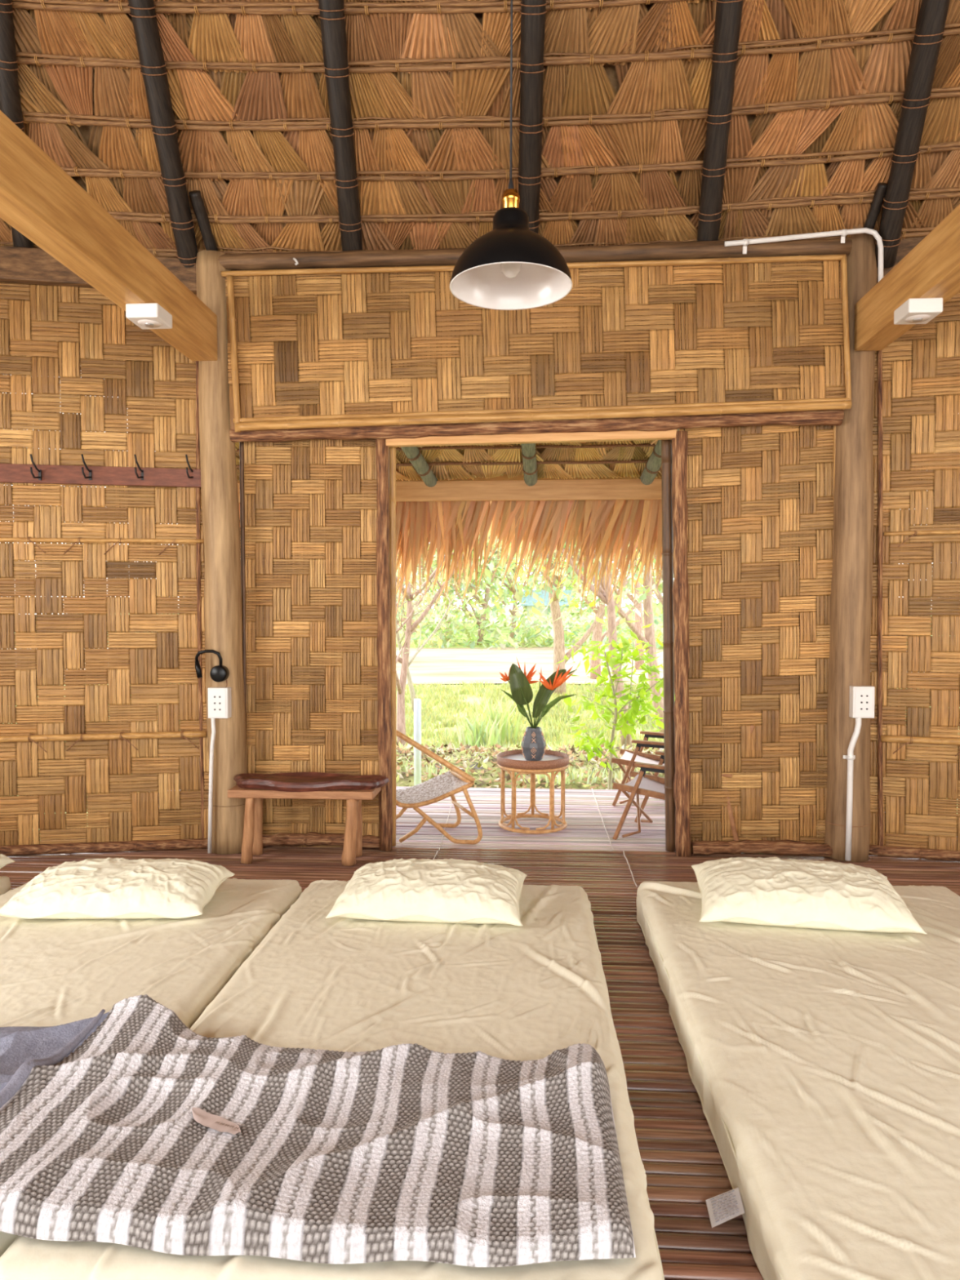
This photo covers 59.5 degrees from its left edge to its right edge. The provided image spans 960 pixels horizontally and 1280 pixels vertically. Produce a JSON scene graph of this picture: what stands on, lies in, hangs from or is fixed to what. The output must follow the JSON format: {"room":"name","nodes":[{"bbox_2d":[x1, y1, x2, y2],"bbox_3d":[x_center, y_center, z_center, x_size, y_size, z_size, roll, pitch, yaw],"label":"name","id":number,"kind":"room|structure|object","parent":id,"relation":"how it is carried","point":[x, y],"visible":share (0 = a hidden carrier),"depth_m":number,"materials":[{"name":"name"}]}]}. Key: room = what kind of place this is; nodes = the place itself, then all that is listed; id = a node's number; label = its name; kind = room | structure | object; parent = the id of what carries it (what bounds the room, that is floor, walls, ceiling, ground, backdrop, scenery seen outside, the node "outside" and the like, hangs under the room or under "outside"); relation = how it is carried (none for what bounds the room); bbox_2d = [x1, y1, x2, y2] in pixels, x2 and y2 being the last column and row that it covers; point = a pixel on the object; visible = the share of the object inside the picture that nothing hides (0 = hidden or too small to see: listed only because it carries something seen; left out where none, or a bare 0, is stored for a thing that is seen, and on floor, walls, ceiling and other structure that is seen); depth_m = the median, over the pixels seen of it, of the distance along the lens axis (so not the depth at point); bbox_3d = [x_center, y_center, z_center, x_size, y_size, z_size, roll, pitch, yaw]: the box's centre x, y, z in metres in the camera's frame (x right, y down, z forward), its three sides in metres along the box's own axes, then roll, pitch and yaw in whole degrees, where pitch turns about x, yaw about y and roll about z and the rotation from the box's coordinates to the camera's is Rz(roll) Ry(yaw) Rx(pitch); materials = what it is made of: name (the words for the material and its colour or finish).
{"room":"traditional dwelling","nodes":[
{"label":"traditional dwelling","id":0,"kind":"room"},
{"bbox_2d":[0,282,208,845],"bbox_3d":[-2.739,-0.432,4.466,2.639,3.130,0.021,0,2,-9],"label":"wall","id":1,"kind":"structure","parent":0,"point":[151,645],"depth_m":4.56,"materials":[{"name":"wicker"}]},
{"bbox_2d":[0,245,196,294],"bbox_3d":[-2.752,-1.974,4.375,2.620,0.190,0.060,0,2,-9],"label":"trim","id":2,"kind":"structure","parent":1,"relation":"attached to","point":[25,265],"depth_m":4.42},
{"bbox_2d":[0,453,200,487],"bbox_3d":[-2.420,-0.914,4.421,1.842,0.164,0.116,0,2,-9],"label":"hook rail","id":3,"kind":"object","parent":1,"relation":"attached to","point":[9,473],"visible":0.91,"depth_m":4.51,"materials":[{"name":"red wood"}]},
{"bbox_2d":[0,537,204,555],"bbox_3d":[-2.577,-0.505,4.459,2.144,0.092,0.043,0,2,-9],"label":"rod","id":4,"kind":"object","parent":1,"relation":"attached to","point":[79,540],"visible":1,"depth_m":4.53,"materials":[{"name":"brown wood"}]},
{"bbox_2d":[0,730,206,752],"bbox_3d":[-2.579,0.554,4.486,2.154,0.100,0.052,0,2,-9],"label":"rod","id":5,"kind":"object","parent":1,"relation":"attached to","point":[32,738],"visible":1,"depth_m":4.56,"materials":[{"name":"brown wood"}]},
{"bbox_2d":[0,838,208,856],"bbox_3d":[-2.758,1.137,4.489,2.600,0.065,0.067,0,2,-9],"label":"baseboard","id":6,"kind":"structure","parent":1,"relation":"attached to","point":[197,843],"depth_m":4.58,"materials":[{"name":"brown wood"}]},
{"bbox_2d":[195,294,204,838],"bbox_3d":[-1.550,-0.396,4.644,0.032,3.135,0.036,1,2,40],"label":"trim","id":7,"kind":"structure","parent":1,"relation":"attached to","point":[197,443],"depth_m":4.64,"materials":[{"name":"brown wood"}]},
{"bbox_2d":[0,0,959,340],"bbox_3d":[0.038,-3.987,0.494,9.600,4.908,9.233,0,2,4],"label":"ceiling","id":8,"kind":"structure","parent":0,"point":[633,87],"depth_m":4.08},
{"bbox_2d":[0,0,34,248],"bbox_3d":[-2.152,-2.746,3.776,0.121,1.675,1.732,-1,2,-22],"label":"rafter","id":9,"kind":"object","parent":8,"relation":"attached to","point":[10,96],"visible":0.42,"depth_m":3.88,"materials":[{"name":"black wood"}]},
{"bbox_2d":[127,0,197,267],"bbox_3d":[-1.513,-2.742,3.823,0.125,1.693,1.688,0,2,-5],"label":"rafter","id":10,"kind":"object","parent":8,"relation":"attached to","point":[153,71],"visible":0.94,"depth_m":4.04,"materials":[{"name":"black wood"}]},
{"bbox_2d":[317,0,362,251],"bbox_3d":[-0.666,-2.750,3.829,0.123,1.676,1.676,0,2,-2],"label":"rafter","id":11,"kind":"object","parent":8,"relation":"attached to","point":[333,30],"visible":0.82,"depth_m":4.03,"materials":[{"name":"black wood"}]},
{"bbox_2d":[11,0,689,15],"bbox_3d":[0.221,-2.851,3.488,8.808,0.059,0.635,0,2,4],"label":"batten","id":12,"kind":"object","parent":8,"relation":"attached to","point":[434,6],"visible":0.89,"depth_m":3.78,"materials":[{"name":"wood"}]},
{"bbox_2d":[0,226,935,257],"bbox_3d":[0.268,-2.105,4.278,8.809,0.055,0.643,0,2,4],"label":"batten","id":13,"kind":"object","parent":8,"relation":"attached to","point":[161,252],"visible":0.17,"depth_m":4.51,"materials":[{"name":"wood"}]},
{"bbox_2d":[16,22,959,73],"bbox_3d":[0.230,-2.696,3.644,8.808,0.052,0.636,0,2,4],"label":"batten","id":14,"kind":"object","parent":8,"relation":"attached to","point":[494,62],"visible":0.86,"depth_m":3.92,"materials":[{"name":"wood"}]},
{"bbox_2d":[22,86,959,131],"bbox_3d":[0.241,-2.533,3.822,8.808,0.058,0.636,0,2,4],"label":"batten","id":15,"kind":"object","parent":8,"relation":"attached to","point":[267,125],"visible":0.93,"depth_m":4.10,"materials":[{"name":"wood"}]},
{"bbox_2d":[60,141,959,181],"bbox_3d":[0.251,-2.370,3.990,8.807,0.053,0.634,0,2,4],"label":"batten","id":16,"kind":"object","parent":8,"relation":"attached to","point":[451,175],"visible":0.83,"depth_m":4.26,"materials":[{"name":"wood"}]},
{"bbox_2d":[449,0,572,310],"bbox_3d":[0.090,-2.579,2.421,0.360,3.092,0.360,-1,2,-16],"label":"pendant lamp","id":17,"kind":"object","parent":8,"relation":"hanging from","point":[511,266],"visible":1,"depth_m":2.45,"materials":[{"name":"black metal"}]},
{"bbox_2d":[517,0,547,233],"bbox_3d":[0.239,-2.758,3.791,0.129,1.659,1.660,0,2,1],"label":"rafter","id":18,"kind":"object","parent":8,"relation":"attached to","point":[531,69],"visible":0.74,"depth_m":3.98,"materials":[{"name":"black wood"}]},
{"bbox_2d":[107,186,959,223],"bbox_3d":[0.260,-2.230,4.146,8.808,0.055,0.642,0,2,4],"label":"batten","id":19,"kind":"object","parent":8,"relation":"attached to","point":[838,198],"visible":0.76,"depth_m":4.41,"materials":[{"name":"wood"}]},
{"bbox_2d":[697,0,743,241],"bbox_3d":[1.101,-2.749,3.722,0.133,1.671,1.668,0,2,8],"label":"rafter","id":20,"kind":"object","parent":8,"relation":"attached to","point":[728,15],"visible":0.84,"depth_m":3.95,"materials":[{"name":"black wood"}]},
{"bbox_2d":[875,0,950,268],"bbox_3d":[1.955,-2.745,3.603,0.125,1.672,1.663,0,2,12],"label":"rafter","id":21,"kind":"object","parent":8,"relation":"attached to","point":[930,28],"visible":0.97,"depth_m":3.89,"materials":[{"name":"black wood"}]},
{"bbox_2d":[863,182,887,229],"bbox_3d":[1.998,-2.182,4.249,0.053,0.193,0.204,0,2,-1],"label":"pole","id":22,"kind":"object","parent":21,"relation":"attached to","point":[880,193],"visible":0.96,"depth_m":4.22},
{"bbox_2d":[0,786,959,1279],"bbox_3d":[0.090,1.267,1.491,8.800,0.020,9.634,0,2,4],"label":"floor","id":23,"kind":"structure","parent":0,"point":[684,1167],"depth_m":4.12,"materials":[{"name":"brown wood"}]},
{"bbox_2d":[0,878,302,1257],"bbox_3d":[-1.431,1.131,2.599,1.227,0.173,2.240,0,2,4],"label":"mattress","id":24,"kind":"object","parent":23,"relation":"on","point":[54,972],"visible":0.48,"depth_m":2.79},
{"bbox_2d":[0,857,234,919],"bbox_3d":[-1.407,0.961,3.294,0.769,0.162,0.438,0,2,-1],"label":"pillow","id":25,"kind":"object","parent":24,"relation":"on","point":[108,888],"visible":1,"depth_m":3.15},
{"bbox_2d":[195,250,247,854],"bbox_3d":[-1.408,-0.462,4.604,0.267,3.244,0.217,0,2,4],"label":"column","id":26,"kind":"structure","parent":23,"relation":"on","point":[223,612],"depth_m":4.53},
{"bbox_2d":[0,110,217,360],"bbox_3d":[-1.625,-1.538,2.028,0.140,0.240,4.940,0,2,4],"label":"tie beam","id":27,"kind":"structure","parent":26,"relation":"attached to","point":[38,198],"depth_m":3.22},
{"bbox_2d":[125,302,172,328],"bbox_3d":[-1.470,-1.433,3.735,0.144,0.072,0.156,0,2,4],"label":"sensor box","id":28,"kind":"object","parent":27,"relation":"attached to","point":[148,315],"visible":1,"depth_m":3.67,"materials":[{"name":"white plastic"}]},
{"bbox_2d":[188,190,217,251],"bbox_3d":[-1.459,-2.193,4.455,0.063,0.277,0.289,0,2,6],"label":"pole","id":29,"kind":"object","parent":26,"relation":"attached to","point":[197,201],"visible":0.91,"depth_m":4.41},
{"bbox_2d":[207,718,215,853],"bbox_3d":[-1.446,0.781,4.524,0.050,0.738,0.021,0,2,4],"label":"conduit","id":30,"kind":"object","parent":26,"relation":"attached to","point":[212,720],"visible":1,"depth_m":4.52,"materials":[{"name":"white plastic"}]},
{"bbox_2d":[195,649,229,687],"bbox_3d":[-1.435,0.157,4.487,0.167,0.213,0.093,0,2,4],"label":"reading lamp","id":31,"kind":"object","parent":26,"relation":"attached to","point":[220,673],"visible":1,"depth_m":4.48,"materials":[{"name":"black metal"}]},
{"bbox_2d":[207,687,231,718],"bbox_3d":[-1.402,0.337,4.520,0.110,0.164,0.065,0,2,4],"label":"power socket","id":32,"kind":"object","parent":26,"relation":"attached to","point":[220,705],"visible":1,"depth_m":4.49,"materials":[{"name":"white plastic"}]},
{"bbox_2d":[227,772,389,866],"bbox_3d":[-0.906,0.945,4.464,0.844,0.447,0.257,0,2,4],"label":"bench","id":33,"kind":"object","parent":23,"relation":"on","point":[254,788],"visible":1,"depth_m":4.37,"materials":[{"name":"brown wood"}]},
{"bbox_2d":[0,880,664,1279],"bbox_3d":[-0.212,1.133,2.523,1.221,0.172,2.241,0,2,4],"label":"mattress","id":34,"kind":"object","parent":23,"relation":"on","point":[532,990],"visible":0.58,"depth_m":2.42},
{"bbox_2d":[0,994,635,1266],"bbox_3d":[-0.603,1.024,1.879,1.830,0.106,0.772,0,2,6],"label":"blanket","id":35,"kind":"object","parent":34,"relation":"on","point":[129,1125],"visible":1,"depth_m":1.71,"materials":[{"name":"fabric"}]},
{"bbox_2d":[325,857,527,926],"bbox_3d":[-0.186,0.957,3.259,0.737,0.171,0.459,0,2,4],"label":"pillow","id":36,"kind":"object","parent":34,"relation":"on","point":[445,891],"visible":1,"depth_m":3.10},
{"bbox_2d":[375,439,392,851],"bbox_3d":[-0.526,0.031,4.610,0.087,2.258,0.085,2,2,41],"label":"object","id":37,"kind":"object","parent":23,"relation":"on","point":[383,575],"visible":0.97,"depth_m":4.58,"materials":[{"name":"brown wood"}]},
{"bbox_2d":[395,729,482,844],"bbox_3d":[-0.426,0.758,4.941,0.904,0.784,0.389,0,2,4],"label":"lounge chair","id":38,"kind":"object","parent":23,"relation":"on","point":[451,782],"visible":0.75,"depth_m":4.76,"materials":[{"name":"wicker"}]},
{"bbox_2d":[496,749,569,834],"bbox_3d":[0.325,0.923,5.160,0.446,0.437,0.446,0,2,4],"label":"side table","id":39,"kind":"object","parent":23,"relation":"on","point":[513,761],"visible":0.92,"depth_m":5.02,"materials":[{"name":"wicker"}]},
{"bbox_2d":[496,749,569,769],"bbox_3d":[0.325,0.731,5.154,0.446,0.052,0.446,0,2,4],"label":"tabletop","id":40,"kind":"object","parent":39,"relation":"on","point":[511,759],"depth_m":5.02,"materials":[{"name":"wood"}]},
{"bbox_2d":[520,726,546,760],"bbox_3d":[0.327,0.632,5.128,0.154,0.198,0.153,0,2,4],"label":"vase","id":41,"kind":"object","parent":39,"relation":"on","point":[533,745],"visible":1,"depth_m":5.08,"materials":[{"name":"ceramic"}]},
{"bbox_2d":[509,663,533,727],"bbox_3d":[0.253,0.348,5.088,0.152,0.415,0.085,0,2,4],"label":"leaf","id":42,"kind":"object","parent":41,"relation":"in","point":[522,692],"visible":1,"depth_m":5.07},
{"bbox_2d":[532,669,566,728],"bbox_3d":[0.419,0.366,5.074,0.206,0.380,0.092,0,2,4],"label":"leaf","id":43,"kind":"object","parent":41,"relation":"in","point":[543,693],"visible":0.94,"depth_m":5.06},
{"bbox_2d":[611,730,664,806],"bbox_3d":[1.340,0.773,5.805,0.802,0.706,0.500,1,2,18],"label":"folding chair","id":44,"kind":"object","parent":23,"relation":"on","point":[629,757],"visible":0.26,"depth_m":5.87,"materials":[{"name":"brown wood"}]},
{"bbox_2d":[671,430,691,857],"bbox_3d":[1.082,0.028,4.509,0.120,2.276,0.090,0,2,4],"label":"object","id":45,"kind":"object","parent":23,"relation":"on","point":[682,781],"visible":1,"depth_m":4.48,"materials":[{"name":"brown wood"}]},
{"bbox_2d":[612,724,755,854],"bbox_3d":[1.220,0.801,4.886,0.802,0.706,0.500,1,2,26],"label":"folding chair","id":46,"kind":"object","parent":23,"relation":"on","point":[647,785],"visible":0.44,"depth_m":4.84,"materials":[{"name":"brown wood"}]},
{"bbox_2d":[635,880,959,1279],"bbox_3d":[1.227,1.137,2.325,1.407,0.178,2.640,0,2,4],"label":"mattress","id":47,"kind":"object","parent":23,"relation":"on","point":[824,1064],"visible":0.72,"depth_m":2.10,"materials":[{"name":"fabric"}]},
{"bbox_2d":[710,1190,738,1222],"bbox_3d":[0.527,1.216,1.804,0.058,0.017,0.083,0,2,4],"label":"tag","id":48,"kind":"object","parent":47,"relation":"on","point":[724,1206],"depth_m":1.81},
{"bbox_2d":[690,856,926,934],"bbox_3d":[1.219,0.954,3.221,0.769,0.180,0.485,0,2,10],"label":"pillow","id":49,"kind":"object","parent":47,"relation":"on","point":[775,891],"visible":1,"depth_m":3.06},
{"bbox_2d":[823,224,877,862],"bbox_3d":[1.971,-0.506,4.473,0.235,3.344,0.235,0,2,-15],"label":"column","id":50,"kind":"structure","parent":23,"relation":"on","point":[851,585],"depth_m":4.40,"materials":[{"name":"brown wood"}]},
{"bbox_2d":[842,717,861,860],"bbox_3d":[1.941,0.775,4.381,0.083,0.752,0.042,0,2,4],"label":"conduit","id":51,"kind":"object","parent":50,"relation":"attached to","point":[850,757],"visible":1,"depth_m":4.37,"materials":[{"name":"white plastic"}]},
{"bbox_2d":[848,685,875,718],"bbox_3d":[1.989,0.322,4.375,0.110,0.164,0.065,0,2,4],"label":"power socket","id":52,"kind":"object","parent":50,"relation":"attached to","point":[861,701],"visible":1,"depth_m":4.34,"materials":[{"name":"white plastic"}]},
{"bbox_2d":[854,204,959,351],"bbox_3d":[1.850,-1.537,1.843,0.140,0.240,5.000,0,2,4],"label":"tie beam","id":53,"kind":"structure","parent":50,"relation":"attached to","point":[931,269],"depth_m":3.68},
{"bbox_2d":[893,297,942,324],"bbox_3d":[1.922,-1.437,3.687,0.144,0.072,0.156,0,2,4],"label":"sensor box","id":54,"kind":"object","parent":53,"relation":"attached to","point":[916,310],"visible":1,"depth_m":3.62,"materials":[{"name":"white plastic"}]},
{"bbox_3d":[2.873,-0.082,5.954,0.140,2.400,0.136,0,2,4],"label":"porch post","id":55,"kind":"object","parent":23,"relation":"on","visible":0},
{"bbox_2d":[237,479,662,502],"bbox_3d":[0.382,-1.093,6.138,5.400,0.144,0.040,0,2,4],"label":"fascia beam","id":56,"kind":"structure","parent":55,"relation":"attached to","point":[585,489],"depth_m":6.12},
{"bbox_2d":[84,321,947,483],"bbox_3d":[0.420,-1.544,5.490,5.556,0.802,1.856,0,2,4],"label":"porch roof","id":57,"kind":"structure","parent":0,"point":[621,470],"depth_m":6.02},
{"bbox_2d":[400,446,438,487],"bbox_3d":[-0.560,-1.412,5.552,0.105,0.707,1.559,1,2,18],"label":"rafter","id":58,"kind":"object","parent":57,"relation":"attached to","point":[413,454],"visible":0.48,"depth_m":5.92,"materials":[{"name":"green plant"}]},
{"bbox_2d":[235,459,648,467],"bbox_3d":[0.373,-1.264,5.997,5.200,0.025,0.029,0,2,4],"label":"batten","id":59,"kind":"object","parent":57,"relation":"attached to","point":[631,460],"visible":0.27,"depth_m":6.00,"materials":[{"name":"brown wood"}]},
{"bbox_2d":[235,443,656,452],"bbox_3d":[0.362,-1.336,5.810,5.200,0.025,0.029,0,2,4],"label":"batten","id":60,"kind":"object","parent":57,"relation":"attached to","point":[641,444],"visible":0.3,"depth_m":5.80,"materials":[{"name":"brown wood"}]},
{"bbox_2d":[520,443,537,485],"bbox_3d":[0.308,-1.411,5.499,0.105,0.706,1.512,0,2,6],"label":"rafter","id":61,"kind":"object","parent":57,"relation":"attached to","point":[528,450],"visible":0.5,"depth_m":5.86,"materials":[{"name":"green plant"}]},
{"bbox_2d":[239,490,915,624],"bbox_3d":[0.427,-0.595,6.371,5.616,1.179,0.300,0,2,4],"label":"fringe","id":62,"kind":"object","parent":57,"relation":"hanging from","point":[604,526],"visible":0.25,"depth_m":6.30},
{"bbox_2d":[639,428,679,484],"bbox_3d":[1.262,-1.408,5.439,0.104,0.706,1.528,0,2,-5],"label":"rafter","id":63,"kind":"object","parent":57,"relation":"attached to","point":[652,466],"visible":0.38,"depth_m":5.86,"materials":[{"name":"green wood"}]},
{"bbox_2d":[225,260,845,853],"bbox_3d":[0.306,-0.416,4.531,3.450,3.245,0.172,0,2,4],"label":"wall","id":64,"kind":"structure","parent":0,"point":[760,501],"depth_m":4.51,"materials":[{"name":"wicker"}]},
{"bbox_2d":[239,441,246,741],"bbox_3d":[-1.323,0.018,4.694,0.032,2.295,0.034,1,2,40],"label":"trim","id":65,"kind":"structure","parent":64,"relation":"attached to","point":[241,443],"depth_m":4.67,"materials":[{"name":"brown wood"}]},
{"bbox_2d":[262,831,379,848],"bbox_3d":[-0.898,1.117,4.674,0.704,0.092,0.081,0,2,4],"label":"baseboard","id":66,"kind":"structure","parent":64,"relation":"attached to","point":[312,838],"depth_m":4.65,"materials":[{"name":"brown wood"}]},
{"bbox_2d":[388,447,396,846],"bbox_3d":[-0.488,0.029,4.683,0.052,2.252,0.050,1,2,24],"label":"door frame","id":67,"kind":"structure","parent":64,"relation":"attached to","point":[392,451],"depth_m":4.66,"materials":[{"name":"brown wood"}]},
{"bbox_2d":[385,429,677,447],"bbox_3d":[0.263,-1.085,4.521,1.574,0.068,0.050,0,2,4],"label":"trim","id":68,"kind":"structure","parent":64,"relation":"attached to","point":[631,435],"depth_m":4.50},
{"bbox_2d":[217,237,852,270],"bbox_3d":[0.220,-2.030,4.435,3.374,0.096,0.099,0,2,4],"label":"horizontal beam","id":69,"kind":"structure","parent":64,"relation":"attached to","point":[704,249],"depth_m":4.39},
{"bbox_2d":[221,253,851,432],"bbox_3d":[0.263,-1.540,4.383,3.287,0.859,0.067,0,2,4],"label":"trim","id":70,"kind":"structure","parent":64,"relation":"attached to","point":[837,403],"depth_m":4.37,"materials":[{"name":"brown wood"}]},
{"bbox_2d":[229,409,844,442],"bbox_3d":[0.264,-1.141,4.480,3.243,0.141,0.095,0,2,4],"label":"horizontal beam","id":71,"kind":"structure","parent":64,"relation":"attached to","point":[824,417],"depth_m":4.44,"materials":[{"name":"brown wood"}]},
{"bbox_2d":[660,440,675,851],"bbox_3d":[1.034,0.028,4.598,0.100,2.263,0.068,0,2,4],"label":"door frame","id":72,"kind":"structure","parent":64,"relation":"attached to","point":[666,445],"depth_m":4.57,"materials":[{"name":"brown wood"}]},
{"bbox_2d":[691,839,832,857],"bbox_3d":[1.525,1.120,4.527,0.759,0.095,0.087,0,2,4],"label":"baseboard","id":73,"kind":"structure","parent":64,"relation":"attached to","point":[781,847],"depth_m":4.50,"materials":[{"name":"brown wood"}]},
{"bbox_2d":[724,227,883,281],"bbox_3d":[1.653,-1.937,4.292,0.796,0.311,0.040,0,2,4],"label":"conduit","id":74,"kind":"object","parent":64,"relation":"attached to","point":[843,233],"visible":0.92,"depth_m":4.27,"materials":[{"name":"white plastic"}]},
{"bbox_2d":[869,291,959,850],"bbox_3d":[3.307,-0.453,4.198,2.570,3.190,0.021,0,2,15],"label":"wall","id":75,"kind":"structure","parent":0,"point":[922,386],"depth_m":4.46,"materials":[{"name":"wicker"}]},
{"bbox_2d":[876,350,883,845],"bbox_3d":[2.138,-0.337,4.488,0.076,3.046,0.033,0,2,4],"label":"trim","id":76,"kind":"structure","parent":75,"relation":"attached to","point":[879,359],"depth_m":4.48,"materials":[{"name":"brown wood"}]},
{"bbox_2d":[876,235,925,283],"bbox_3d":[3.289,-2.011,4.112,2.603,0.260,0.060,0,2,15],"label":"trim","id":77,"kind":"structure","parent":75,"relation":"attached to","point":[907,245],"depth_m":4.37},
{"bbox_2d":[868,844,959,862],"bbox_3d":[3.313,1.146,4.223,2.551,0.065,0.067,0,2,15],"label":"baseboard","id":78,"kind":"structure","parent":75,"relation":"attached to","point":[874,850],"depth_m":4.46,"materials":[{"name":"brown wood"}]},
{"bbox_2d":[880,735,959,756],"bbox_3d":[3.199,0.564,4.223,2.175,0.101,0.052,0,2,15],"label":"rod","id":79,"kind":"object","parent":75,"relation":"attached to","point":[911,740],"visible":1,"depth_m":4.44,"materials":[{"name":"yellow wood"}]},
{"label":"outside","id":80,"kind":"structure","parent":0,"visible":0},
{"bbox_2d":[15,610,959,838],"bbox_3d":[4.205,-1.456,67.957,120.000,2.420,123.800,0,2,4],"label":"ground","id":81,"kind":"structure","parent":80,"point":[504,633],"depth_m":34.99,"materials":[{"name":"green plant"}]},
{"bbox_2d":[413,698,421,785],"bbox_3d":[-0.571,1.053,7.686,0.066,1.026,0.066,0,2,4],"label":"post","id":82,"kind":"object","parent":81,"relation":"on","point":[417,702],"visible":0.66,"depth_m":7.66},
{"bbox_2d":[395,546,484,749],"bbox_3d":[-1.031,-0.213,10.315,2.733,3.451,2.717,-1,2,-37],"label":"bare tree","id":83,"kind":"object","parent":81,"relation":"on","point":[401,682],"visible":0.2,"depth_m":10.57,"materials":[{"name":"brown plant"}]},
{"bbox_2d":[395,551,492,713],"bbox_3d":[-1.480,-0.572,14.382,3.661,3.878,3.419,-1,2,-22],"label":"bare tree","id":84,"kind":"object","parent":81,"relation":"on","point":[399,640],"visible":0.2,"depth_m":14.54,"materials":[{"name":"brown plant"}]},
{"bbox_2d":[396,537,509,642],"bbox_3d":[-2.254,-4.540,37.379,8.753,9.398,9.535,1,2,25],"label":"tree","id":85,"kind":"object","parent":81,"relation":"on","point":[434,562],"visible":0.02,"depth_m":36.99,"materials":[{"name":"green plant"}]},
{"bbox_2d":[414,532,537,647],"bbox_3d":[0.035,-3.770,36.259,7.805,8.406,7.629,1,2,22],"label":"tree","id":86,"kind":"object","parent":81,"relation":"on","point":[488,584],"visible":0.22,"depth_m":35.66,"materials":[{"name":"green plant"}]},
{"bbox_2d":[456,708,506,751],"bbox_3d":[0.029,1.202,11.212,0.718,0.564,0.755,0,2,4],"label":"clump","id":87,"kind":"object","parent":81,"relation":"on","point":[473,734],"visible":0.76,"depth_m":11.15,"materials":[{"name":"green plant"}]},
{"bbox_2d":[8,746,957,802],"bbox_3d":[0.574,1.428,9.330,12.000,0.292,2.900,0,2,4],"label":"bank","id":88,"kind":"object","parent":81,"relation":"on","point":[486,777],"visible":0.04,"depth_m":8.67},
{"bbox_2d":[468,692,526,744],"bbox_3d":[0.239,1.097,11.798,0.937,0.745,0.706,0,2,4],"label":"clump","id":89,"kind":"object","parent":81,"relation":"on","point":[506,728],"visible":0.38,"depth_m":11.78,"materials":[{"name":"green plant"}]},
{"bbox_2d":[425,539,586,638],"bbox_3d":[1.467,-5.155,41.125,11.396,10.298,8.145,-1,2,-19],"label":"tree","id":90,"kind":"object","parent":81,"relation":"on","point":[512,634],"visible":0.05,"depth_m":41.73,"materials":[{"name":"green plant"}]},
{"bbox_2d":[395,740,660,788],"bbox_3d":[0.575,1.378,9.054,7.369,0.353,3.064,0,2,4],"label":"weeds","id":91,"kind":"object","parent":81,"relation":"on","point":[433,770],"visible":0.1,"depth_m":8.53,"materials":[{"name":"green plant"}]},
{"bbox_2d":[395,592,662,650],"bbox_3d":[1.852,-0.851,34.874,23.218,3.334,7.976,0,2,0],"label":"hedge","id":92,"kind":"object","parent":81,"relation":"on","point":[533,637],"visible":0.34,"depth_m":34.64,"materials":[{"name":"green plant"}]},
{"bbox_2d":[395,550,674,632],"bbox_3d":[3.570,-8.086,54.931,40.009,16.701,20.060,0,2,1],"label":"woods","id":93,"kind":"object","parent":81,"relation":"on","point":[540,577],"visible":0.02,"depth_m":54.24,"materials":[{"name":"green plant"}]},
{"bbox_2d":[395,680,675,751],"bbox_3d":[0.939,1.202,14.813,10.620,0.352,8.966,0,2,4],"label":"grass","id":94,"kind":"structure","parent":81,"relation":"on","point":[555,717],"depth_m":14.45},
{"bbox_2d":[520,590,573,630],"bbox_3d":[4.253,-1.886,52.805,3.400,2.515,3.200,0,2,4],"label":"shed","id":95,"kind":"object","parent":81,"relation":"on","point":[529,606],"visible":0.44,"depth_m":51.84,"materials":[{"name":"paint"}]},
{"bbox_2d":[478,535,632,749],"bbox_3d":[1.202,-1.557,11.034,4.957,6.154,5.729,0,2,4],"label":"tree","id":96,"kind":"object","parent":81,"relation":"on","point":[611,624],"visible":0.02,"depth_m":10.65,"materials":[{"name":"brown plant"}]},
{"bbox_2d":[452,538,662,695],"bbox_3d":[1.040,-2.062,16.412,4.677,6.527,6.174,1,2,28],"label":"tree","id":97,"kind":"object","parent":81,"relation":"on","point":[559,654],"visible":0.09,"depth_m":16.57,"materials":[{"name":"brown plant"}]},
{"bbox_2d":[179,740,957,799],"bbox_3d":[0.559,1.367,9.286,8.191,0.455,2.915,0,2,4],"label":"fallen leaves","id":98,"kind":"object","parent":81,"relation":"on","point":[462,749],"visible":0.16,"depth_m":9.01,"materials":[{"name":"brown plant"}]},
{"bbox_2d":[506,556,675,789],"bbox_3d":[1.155,0.432,7.206,1.314,2.297,1.428,-2,2,-45],"label":"sapling","id":99,"kind":"object","parent":81,"relation":"on","point":[623,648],"visible":0.92,"depth_m":7.18,"materials":[{"name":"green plant"}]},
{"bbox_2d":[529,540,663,739],"bbox_3d":[2.240,-1.461,11.616,4.365,5.914,4.562,0,2,-1],"label":"tree","id":100,"kind":"object","parent":81,"relation":"on","point":[649,632],"visible":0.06,"depth_m":11.85,"materials":[{"name":"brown plant"}]},
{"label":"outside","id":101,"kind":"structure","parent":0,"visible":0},
{"bbox_2d":[9,646,930,684],"bbox_3d":[1.652,0.669,26.732,60.000,0.349,14.500,0,2,4],"label":"ground","id":102,"kind":"structure","parent":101,"point":[431,665],"depth_m":25.13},
{"bbox_2d":[395,553,470,654],"bbox_3d":[-2.929,-3.087,26.320,5.574,7.613,7.567,0,2,-15],"label":"tree","id":103,"kind":"object","parent":102,"relation":"on","point":[413,603],"visible":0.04,"depth_m":26.31,"materials":[{"name":"green plant"}]},
{"bbox_2d":[498,547,674,679],"bbox_3d":[2.816,-2.609,21.330,7.199,7.209,5.063,-1,2,-16],"label":"tree","id":104,"kind":"object","parent":102,"relation":"on","point":[597,632],"visible":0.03,"depth_m":20.78,"materials":[{"name":"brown plant"}]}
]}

